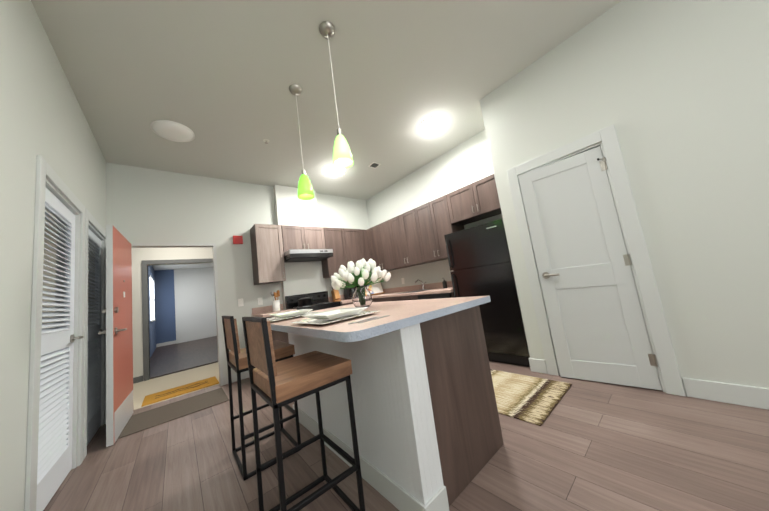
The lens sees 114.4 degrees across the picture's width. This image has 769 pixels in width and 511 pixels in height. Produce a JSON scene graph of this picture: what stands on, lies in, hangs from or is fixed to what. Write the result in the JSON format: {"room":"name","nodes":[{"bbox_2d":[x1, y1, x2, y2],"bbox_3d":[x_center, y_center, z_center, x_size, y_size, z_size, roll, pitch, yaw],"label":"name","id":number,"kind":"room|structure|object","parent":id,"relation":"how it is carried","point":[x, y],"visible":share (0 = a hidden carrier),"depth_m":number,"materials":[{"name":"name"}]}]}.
{"room":"kitchen","nodes":[
{"label":"kitchen","id":0,"kind":"room"},
{"bbox_2d":[0,0,105,510],"bbox_3d":[-0.818,-0.374,-0.121,0.120,3.100,8.100,-2,-9,-40],"label":"wall","id":1,"kind":"structure","parent":0,"point":[42,114],"depth_m":1.37,"materials":[{"name":"grey paint"}]},
{"bbox_2d":[36,188,83,510],"bbox_3d":[-2.311,0.585,1.764,0.109,2.042,0.786,-2,-9,-40],"label":"louvered door","id":2,"kind":"structure","parent":1,"relation":"in","point":[54,466],"depth_m":1.76,"materials":[{"name":"white wood"}]},
{"bbox_2d":[24,155,105,510],"bbox_3d":[-2.670,0.622,2.117,0.138,2.165,2.000,-2,-9,-40],"label":"door frame","id":3,"kind":"structure","parent":1,"relation":"attached to","point":[62,192],"depth_m":1.99,"materials":[{"name":"grey wood"}]},
{"bbox_2d":[87,229,105,444],"bbox_3d":[-2.950,0.763,2.525,0.109,2.042,0.766,-2,-9,-40],"label":"louvered door","id":4,"kind":"structure","parent":1,"relation":"in","point":[94,382],"depth_m":2.58,"materials":[{"name":"white"}]},
{"bbox_2d":[42,209,212,380],"bbox_3d":[-5.479,1.173,6.428,7.000,2.850,7.980,-2,-9,-40],"label":"wall","id":5,"kind":"structure","parent":0,"point":[139,255],"depth_m":4.48,"materials":[{"name":"white paint"}]},
{"bbox_2d":[133,259,212,383],"bbox_3d":[-5.074,1.181,3.921,4.375,2.135,0.170,-2,-9,-40],"label":"trim","id":6,"kind":"structure","parent":5,"relation":"attached to","point":[146,342],"depth_m":4.49,"materials":[{"name":"grey wood"}]},
{"bbox_2d":[148,266,155,356],"bbox_3d":[-6.547,1.401,6.691,0.300,2.750,5.950,-2,-9,-40],"label":"wall","id":7,"kind":"structure","parent":0,"point":[152,325],"depth_m":7.64,"materials":[{"name":"blue"}]},
{"bbox_2d":[150,275,155,321],"bbox_3d":[-7.309,1.385,7.814,0.029,1.350,1.800,-2,-9,-40],"label":"room window","id":8,"kind":"structure","parent":7,"relation":"in","point":[152,313],"depth_m":7.66,"materials":[{"name":"white"}]},
{"bbox_2d":[150,336,217,378],"bbox_3d":[-4.800,2.741,7.779,4.300,0.102,5.850,-2,-9,-40],"label":"floor","id":9,"kind":"structure","parent":0,"point":[172,358],"depth_m":6.17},
{"bbox_2d":[156,267,216,346],"bbox_3d":[-6.722,1.851,10.241,4.000,2.750,0.220,-2,-9,-40],"label":"wall","id":10,"kind":"structure","parent":0,"point":[184,306],"depth_m":9.40,"materials":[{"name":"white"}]},
{"bbox_2d":[106,162,370,376],"bbox_3d":[-1.819,0.297,4.335,4.320,3.100,0.120,-2,-9,-40],"label":"wall","id":11,"kind":"structure","parent":0,"point":[145,205],"depth_m":3.75,"materials":[{"name":"grey paint"}]},
{"bbox_2d":[98,225,133,446],"bbox_3d":[-2.859,0.774,2.665,0.185,2.029,0.909,-2,-9,-40],"label":"entry door","id":12,"kind":"structure","parent":11,"relation":"in","point":[117,311],"depth_m":2.48,"materials":[{"name":"orange"}]},
{"bbox_2d":[131,243,223,385],"bbox_3d":[-2.817,0.850,3.364,0.957,2.051,0.124,-2,-9,-40],"label":"trim","id":13,"kind":"structure","parent":11,"relation":"attached to","point":[165,245],"depth_m":3.57,"materials":[{"name":"grey wood"}]},
{"bbox_2d":[223,370,248,384],"bbox_3d":[-2.112,1.775,3.653,0.445,0.110,0.014,-2,-9,-40],"label":"baseboard","id":14,"kind":"structure","parent":11,"relation":"attached to","point":[244,375],"depth_m":3.60,"materials":[{"name":"grey"}]},
{"bbox_2d":[233,236,242,243],"bbox_3d":[-2.322,-0.248,3.924,0.130,0.130,0.047,-2,-9,-40],"label":"fire alarm","id":15,"kind":"object","parent":11,"relation":"attached to","point":[237,239],"visible":1,"depth_m":3.90,"materials":[{"name":"red plastic"}]},
{"bbox_2d":[238,299,243,306],"bbox_3d":[-2.213,0.725,3.812,0.072,0.116,0.010,-2,-9,-40],"label":"electrical outlet plate","id":16,"kind":"object","parent":11,"relation":"attached to","point":[240,301],"depth_m":3.81,"materials":[{"name":"white plastic"}]},
{"bbox_2d":[257,298,262,304],"bbox_3d":[-2.002,0.738,3.987,0.072,0.116,0.010,-2,-9,-40],"label":"electrical outlet plate","id":17,"kind":"object","parent":11,"relation":"attached to","point":[260,302],"depth_m":3.99,"materials":[{"name":"white plastic"}]},
{"bbox_2d":[250,224,285,284],"bbox_3d":[-1.898,-0.014,4.025,0.395,0.920,0.349,-2,-9,-40],"label":"upper cabinet","id":18,"kind":"object","parent":11,"relation":"attached to","point":[268,250],"depth_m":3.90,"materials":[{"name":"brown wood"}]},
{"bbox_2d":[346,228,365,267],"bbox_3d":[-0.712,-0.054,5.030,0.474,0.920,0.349,-2,-9,-40],"label":"upper cabinet","id":19,"kind":"object","parent":11,"relation":"attached to","point":[357,247],"depth_m":4.97,"materials":[{"name":"brown wood"}]},
{"bbox_2d":[273,185,325,309],"bbox_3d":[-1.472,0.268,4.485,0.765,3.100,0.098,-2,-9,-40],"label":"wall","id":20,"kind":"structure","parent":0,"point":[292,208],"depth_m":4.47,"materials":[{"name":"white paint"}]},
{"bbox_2d":[282,225,309,253],"bbox_3d":[-1.576,-0.260,4.282,0.431,0.460,0.243,-2,-9,-40],"label":"upper cabinet","id":21,"kind":"object","parent":20,"relation":"attached to","point":[297,238],"depth_m":4.18,"materials":[{"name":"brown wood"}]},
{"bbox_2d":[252,295,344,313],"bbox_3d":[-1.107,0.845,4.706,2.536,0.100,0.020,-2,-9,-40],"label":"backsplash","id":22,"kind":"structure","parent":20,"relation":"attached to","point":[259,310],"depth_m":4.01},
{"bbox_2d":[310,227,325,253],"bbox_3d":[-1.333,-0.269,4.488,0.432,0.460,0.243,-2,-9,-40],"label":"upper cabinet","id":23,"kind":"object","parent":20,"relation":"attached to","point":[317,235],"depth_m":4.44,"materials":[{"name":"brown wood"}]},
{"bbox_2d":[279,249,333,262],"bbox_3d":[-1.336,0.009,4.256,0.744,0.140,0.501,-2,-9,-40],"label":"hood","id":24,"kind":"object","parent":23,"relation":"attached to","point":[292,255],"depth_m":4.07,"materials":[{"name":"silver metal"}]},
{"bbox_2d":[318,227,349,277],"bbox_3d":[-0.987,-0.045,4.797,0.474,0.920,0.349,-2,-9,-40],"label":"upper cabinet","id":25,"kind":"object","parent":20,"relation":"attached to","point":[337,254],"depth_m":4.64,"materials":[{"name":"brown wood"}]},
{"bbox_2d":[31,0,621,199],"bbox_3d":[0.493,-1.982,1.516,4.320,0.100,8.340,-2,-9,-40],"label":"ceiling","id":26,"kind":"structure","parent":0,"point":[218,78],"depth_m":2.29,"materials":[{"name":"grey paint"}]},
{"bbox_2d":[150,120,194,141],"bbox_3d":[-2.358,-1.356,2.769,0.380,0.071,0.380,-2,-9,-40],"label":"ceiling light","id":27,"kind":"object","parent":26,"relation":"attached to","point":[172,131],"visible":1,"depth_m":2.71,"materials":[{"name":"white"}]},
{"bbox_2d":[289,84,313,199],"bbox_3d":[-0.802,-1.088,2.369,0.148,1.109,0.148,-2,-9,-40],"label":"pendant light","id":28,"kind":"object","parent":26,"relation":"hanging from","point":[305,190],"visible":1,"depth_m":2.31,"materials":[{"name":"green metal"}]},
{"bbox_2d":[322,165,344,175],"bbox_3d":[-0.846,-1.395,4.155,0.380,0.071,0.380,-2,-9,-40],"label":"ceiling light","id":29,"kind":"object","parent":26,"relation":"attached to","point":[330,170],"visible":0.96,"depth_m":4.09,"materials":[{"name":"white"}]},
{"bbox_2d":[319,21,353,168],"bbox_3d":[-0.372,-1.208,1.856,0.148,1.109,0.148,-2,-9,-40],"label":"pendant light","id":30,"kind":"object","parent":26,"relation":"hanging from","point":[342,157],"visible":1,"depth_m":1.83,"materials":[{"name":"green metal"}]},
{"bbox_2d":[368,162,380,167],"bbox_3d":[-0.167,-1.518,4.170,0.160,0.007,0.160,-2,-9,-40],"label":"ceiling vent","id":31,"kind":"object","parent":26,"relation":"in","point":[374,165],"visible":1,"depth_m":4.16,"materials":[{"name":"white"}]},
{"bbox_2d":[419,116,446,134],"bbox_3d":[0.650,-1.700,3.307,0.380,0.071,0.380,-2,-9,-40],"label":"ceiling light","id":32,"kind":"object","parent":26,"relation":"attached to","point":[433,125],"visible":0.98,"depth_m":3.23,"materials":[{"name":"white"}]},
{"bbox_2d":[43,361,768,510],"bbox_3d":[-0.672,1.348,0.859,7.120,0.104,10.000,-2,-9,-40],"label":"floor","id":33,"kind":"structure","parent":0,"point":[587,445],"depth_m":1.51,"materials":[{"name":"brown wood"}]},
{"bbox_2d":[118,388,228,438],"bbox_3d":[-2.367,1.766,2.860,0.900,0.008,0.650,-2,-9,-40],"label":"doormat","id":34,"kind":"object","parent":33,"relation":"on","point":[139,422],"visible":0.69,"depth_m":2.80,"materials":[{"name":"brown"}]},
{"bbox_2d":[141,376,218,406],"bbox_3d":[-2.866,1.906,3.523,0.810,0.014,0.490,-2,-9,-40],"label":"doormat","id":35,"kind":"object","parent":33,"relation":"on","point":[174,392],"visible":1,"depth_m":3.47,"materials":[{"name":"yellow fabric"}]},
{"bbox_2d":[222,316,300,480],"bbox_3d":[-0.942,0.940,1.882,0.402,1.020,0.428,-2,-9,-40],"label":"stool","id":36,"kind":"object","parent":33,"relation":"on","point":[237,361],"visible":0.81,"depth_m":1.79,"materials":[{"name":"black metal"}]},
{"bbox_2d":[266,310,293,342],"bbox_3d":[-1.614,1.335,3.768,0.445,0.870,0.619,-2,-9,-40],"label":"base cabinet","id":37,"kind":"object","parent":33,"relation":"on","point":[276,335],"depth_m":3.52,"materials":[{"name":"brown wood"}]},
{"bbox_2d":[242,316,364,510],"bbox_3d":[-0.429,0.797,1.271,0.402,1.020,0.428,-2,-9,-40],"label":"stool","id":38,"kind":"object","parent":33,"relation":"on","point":[275,385],"visible":1,"depth_m":1.20,"materials":[{"name":"brown wood"}]},
{"bbox_2d":[294,302,341,311],"bbox_3d":[-1.128,1.295,4.117,0.754,0.900,0.521,-2,-9,-40],"label":"stove","id":39,"kind":"object","parent":33,"relation":"on","point":[321,305],"depth_m":4.03,"materials":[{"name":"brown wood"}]},
{"bbox_2d":[254,310,289,316],"bbox_3d":[-1.694,0.887,3.801,0.470,0.040,0.625,-2,-9,-40],"label":"countertop","id":40,"kind":"structure","parent":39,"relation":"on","point":[267,311],"depth_m":3.64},
{"bbox_2d":[270,290,280,311],"bbox_3d":[-1.694,0.708,3.868,0.148,0.326,0.118,-2,-9,-40],"label":"utensil crock","id":41,"kind":"object","parent":40,"relation":"on","point":[275,305],"visible":1,"depth_m":3.82,"materials":[{"name":"white ceramic"}]},
{"bbox_2d":[297,296,312,305],"bbox_3d":[-1.293,0.735,4.018,0.280,0.150,0.216,-2,-9,-40],"label":"pot","id":42,"kind":"object","parent":39,"relation":"on","point":[304,301],"visible":1,"depth_m":3.93,"materials":[{"name":"black metal"}]},
{"bbox_2d":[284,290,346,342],"bbox_3d":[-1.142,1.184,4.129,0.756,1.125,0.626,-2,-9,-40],"label":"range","id":43,"kind":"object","parent":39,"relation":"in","point":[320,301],"depth_m":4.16,"materials":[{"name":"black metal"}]},
{"bbox_2d":[342,298,351,301],"bbox_3d":[-0.668,0.852,4.671,0.661,0.040,0.625,-2,-9,-40],"label":"countertop","id":44,"kind":"structure","parent":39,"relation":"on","point":[343,299],"depth_m":4.42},
{"bbox_2d":[331,288,340,301],"bbox_3d":[-0.923,0.713,4.686,0.100,0.303,0.173,-2,-9,-40],"label":"knife block","id":45,"kind":"object","parent":44,"relation":"on","point":[335,295],"visible":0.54,"depth_m":4.65,"materials":[{"name":"brown wood"}]},
{"bbox_2d":[344,282,355,299],"bbox_3d":[-0.652,0.683,4.877,0.210,0.335,0.244,-2,-9,-40],"label":"coffee maker","id":46,"kind":"object","parent":44,"relation":"on","point":[348,293],"visible":0.38,"depth_m":4.82,"materials":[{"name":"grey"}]},
{"bbox_2d":[342,302,352,305],"bbox_3d":[-0.723,1.304,4.524,0.393,0.870,0.619,-2,-9,-40],"label":"base cabinet","id":47,"kind":"object","parent":33,"relation":"on","point":[343,303],"depth_m":4.29,"materials":[{"name":"brown wood"}]},
{"bbox_2d":[374,298,389,301],"bbox_3d":[0.219,1.186,4.609,0.656,0.870,0.504,-2,-9,-40],"label":"base cabinet","id":48,"kind":"object","parent":33,"relation":"on","point":[375,299],"depth_m":4.47,"materials":[{"name":"brown wood"}]},
{"bbox_2d":[287,304,503,510],"bbox_3d":[-0.085,0.907,1.981,0.785,0.880,1.628,-2,-9,-40],"label":"kitchen island","id":49,"kind":"object","parent":33,"relation":"on","point":[428,430],"depth_m":1.33,"materials":[{"name":"white paint"}]},
{"bbox_2d":[270,296,489,343],"bbox_3d":[-0.232,0.458,1.967,1.130,0.040,1.680,-2,-9,-40],"label":"island countertop","id":50,"kind":"structure","parent":49,"relation":"on","point":[406,313],"depth_m":1.37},
{"bbox_2d":[267,309,318,321],"bbox_3d":[-0.804,0.509,2.126,0.400,0.048,0.400,-3,-8,-36],"label":"plate","id":51,"kind":"object","parent":50,"relation":"on","point":[289,315],"visible":0.94,"depth_m":2.07,"materials":[{"name":"ceramic"}]},
{"bbox_2d":[291,307,378,324],"bbox_3d":[-0.304,0.369,1.530,0.420,0.048,0.420,-2,-9,-40],"label":"plate","id":52,"kind":"object","parent":50,"relation":"on","point":[331,316],"visible":1,"depth_m":1.49,"materials":[{"name":"ceramic"}]},
{"bbox_2d":[331,258,390,306],"bbox_3d":[-0.223,0.246,2.197,0.501,0.426,0.507,-2,-9,-40],"label":"glass vase","id":53,"kind":"object","parent":50,"relation":"on","point":[359,276],"visible":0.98,"depth_m":2.11,"materials":[{"name":"white"}]},
{"bbox_2d":[349,315,388,323],"bbox_3d":[-0.082,0.333,1.290,0.231,0.003,0.078,-2,-9,-40],"label":"cutlery","id":54,"kind":"object","parent":50,"relation":"on","point":[371,318],"visible":0.96,"depth_m":1.28,"materials":[{"name":"silver metal"}]},
{"bbox_2d":[390,294,413,300],"bbox_3d":[0.560,1.095,4.232,0.619,0.870,0.756,-2,-9,-40],"label":"base cabinet","id":55,"kind":"object","parent":33,"relation":"on","point":[397,297],"depth_m":4.06,"materials":[{"name":"brown wood"}]},
{"bbox_2d":[414,290,453,299],"bbox_3d":[0.973,0.980,3.735,0.626,0.868,0.672,-2,-9,-40],"label":"base cabinet","id":56,"kind":"object","parent":33,"relation":"on","point":[449,293],"depth_m":3.54,"materials":[{"name":"brown wood"}]},
{"bbox_2d":[372,286,452,297],"bbox_3d":[0.376,0.681,4.428,0.625,0.040,2.374,-2,-9,-40],"label":"countertop","id":57,"kind":"structure","parent":56,"relation":"on","point":[443,291],"depth_m":4.06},
{"bbox_2d":[367,281,384,294],"bbox_3d":[-0.266,0.696,5.222,0.500,0.287,0.206,-3,-8,-32],"label":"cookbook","id":58,"kind":"object","parent":57,"relation":"on","point":[376,289],"visible":0.48,"depth_m":5.24,"materials":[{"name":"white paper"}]},
{"bbox_2d":[394,289,433,303],"bbox_3d":[0.517,0.704,4.251,0.404,0.174,0.544,-2,-9,-40],"label":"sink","id":59,"kind":"object","parent":57,"relation":"in","point":[422,289],"depth_m":4.35,"materials":[{"name":"silver metal"}]},
{"bbox_2d":[414,279,428,290],"bbox_3d":[0.622,0.519,4.383,0.219,0.200,0.200,-2,-9,-40],"label":"faucet","id":60,"kind":"object","parent":57,"relation":"on","point":[422,287],"depth_m":4.42,"materials":[{"name":"silver metal"}]},
{"bbox_2d":[442,278,447,287],"bbox_3d":[0.958,0.437,3.954,0.076,0.170,0.070,-2,-9,-40],"label":"soap dispenser","id":61,"kind":"object","parent":57,"relation":"on","point":[444,282],"visible":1,"depth_m":3.93,"materials":[{"name":"black plastic"}]},
{"bbox_2d":[444,219,529,366],"bbox_3d":[1.384,0.456,3.200,0.611,1.658,0.810,-2,-9,-40],"label":"fridge","id":62,"kind":"object","parent":33,"relation":"on","point":[479,260],"visible":0.71,"depth_m":2.94,"materials":[{"name":"black metal"}]},
{"bbox_2d":[490,369,571,425],"bbox_3d":[0.843,1.290,2.550,0.780,0.010,1.630,-2,-9,-40],"label":"rug","id":63,"kind":"object","parent":33,"relation":"on","point":[533,400],"visible":0.48,"depth_m":2.09,"materials":[{"name":"beige fabric"}]},
{"bbox_2d":[366,129,502,288],"bbox_3d":[0.859,-0.058,4.411,0.120,3.100,3.280,-2,-9,-40],"label":"wall","id":64,"kind":"structure","parent":0,"point":[465,163],"depth_m":4.32,"materials":[{"name":"grey paint"}]},
{"bbox_2d":[362,230,370,272],"bbox_3d":[-0.275,-0.072,5.378,0.349,0.920,0.393,-2,-9,-40],"label":"upper cabinet","id":65,"kind":"object","parent":64,"relation":"attached to","point":[365,233],"depth_m":5.15,"materials":[{"name":"brown wood"}]},
{"bbox_2d":[367,227,382,270],"bbox_3d":[-0.056,-0.133,5.117,0.349,0.920,0.413,-2,-9,-40],"label":"upper cabinet","id":66,"kind":"object","parent":64,"relation":"attached to","point":[373,245],"depth_m":5.06,"materials":[{"name":"brown wood"}]},
{"bbox_2d":[374,222,389,269],"bbox_3d":[0.153,-0.191,4.869,0.349,0.920,0.472,-2,-9,-40],"label":"upper cabinet","id":67,"kind":"object","parent":64,"relation":"attached to","point":[380,230],"depth_m":4.83,"materials":[{"name":"brown wood"}]},
{"bbox_2d":[386,216,409,269],"bbox_3d":[0.372,-0.252,4.608,0.349,0.920,0.448,-2,-9,-40],"label":"upper cabinet","id":68,"kind":"object","parent":64,"relation":"attached to","point":[392,236],"depth_m":4.57,"materials":[{"name":"brown wood"}]},
{"bbox_2d":[398,211,429,265],"bbox_3d":[0.585,-0.312,4.355,0.349,0.920,0.449,-2,-9,-40],"label":"upper cabinet","id":69,"kind":"object","parent":64,"relation":"attached to","point":[413,237],"depth_m":4.31,"materials":[{"name":"brown wood"}]},
{"bbox_2d":[383,282,451,293],"bbox_3d":[0.603,0.602,4.624,0.020,0.100,2.354,-2,-9,-40],"label":"backsplash","id":70,"kind":"structure","parent":64,"relation":"attached to","point":[432,286],"depth_m":4.54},
{"bbox_2d":[410,204,433,264],"bbox_3d":[0.794,-0.370,4.106,0.349,0.920,0.442,-2,-9,-40],"label":"upper cabinet","id":71,"kind":"object","parent":64,"relation":"attached to","point":[421,227],"depth_m":4.06,"materials":[{"name":"brown wood"}]},
{"bbox_2d":[426,195,464,261],"bbox_3d":[0.983,-0.423,3.880,0.349,0.920,0.383,-2,-9,-40],"label":"upper cabinet","id":72,"kind":"object","parent":64,"relation":"attached to","point":[437,212],"depth_m":3.79,"materials":[{"name":"brown wood"}]},
{"bbox_2d":[446,186,485,225],"bbox_3d":[1.226,-0.730,3.582,0.349,0.450,0.478,-2,-9,-40],"label":"upper cabinet","id":73,"kind":"object","parent":64,"relation":"attached to","point":[458,201],"depth_m":3.54,"materials":[{"name":"brown wood"}]},
{"bbox_2d":[466,174,501,217],"bbox_3d":[1.457,-0.795,3.307,0.349,0.450,0.478,-2,-9,-40],"label":"upper cabinet","id":74,"kind":"object","parent":64,"relation":"attached to","point":[484,199],"depth_m":3.25,"materials":[{"name":"brown wood"}]},
{"bbox_2d":[480,0,768,395],"bbox_3d":[3.167,-0.760,1.174,0.750,3.100,4.870,-2,-9,-40],"label":"wall","id":75,"kind":"structure","parent":0,"point":[675,93],"depth_m":1.79,"materials":[{"name":"grey paint"}]},
{"bbox_2d":[519,146,661,389],"bbox_3d":[1.756,0.101,2.225,0.105,2.010,0.668,-1,-10,-45],"label":"closet door","id":76,"kind":"structure","parent":75,"relation":"in","point":[599,333],"depth_m":2.21,"materials":[{"name":"grey wood"}]},
{"bbox_2d":[507,124,685,395],"bbox_3d":[1.809,0.044,2.296,0.130,2.145,0.885,-2,-9,-40],"label":"door frame","id":77,"kind":"structure","parent":75,"relation":"attached to","point":[668,372],"depth_m":2.04,"materials":[{"name":"grey wood"}]},
{"bbox_2d":[682,377,768,409],"bbox_3d":[3.401,0.620,0.362,0.014,0.130,3.835,-2,-9,-40],"label":"baseboard","id":78,"kind":"structure","parent":75,"relation":"attached to","point":[750,396],"depth_m":1.66,"materials":[{"name":"grey wood"}]}
]}

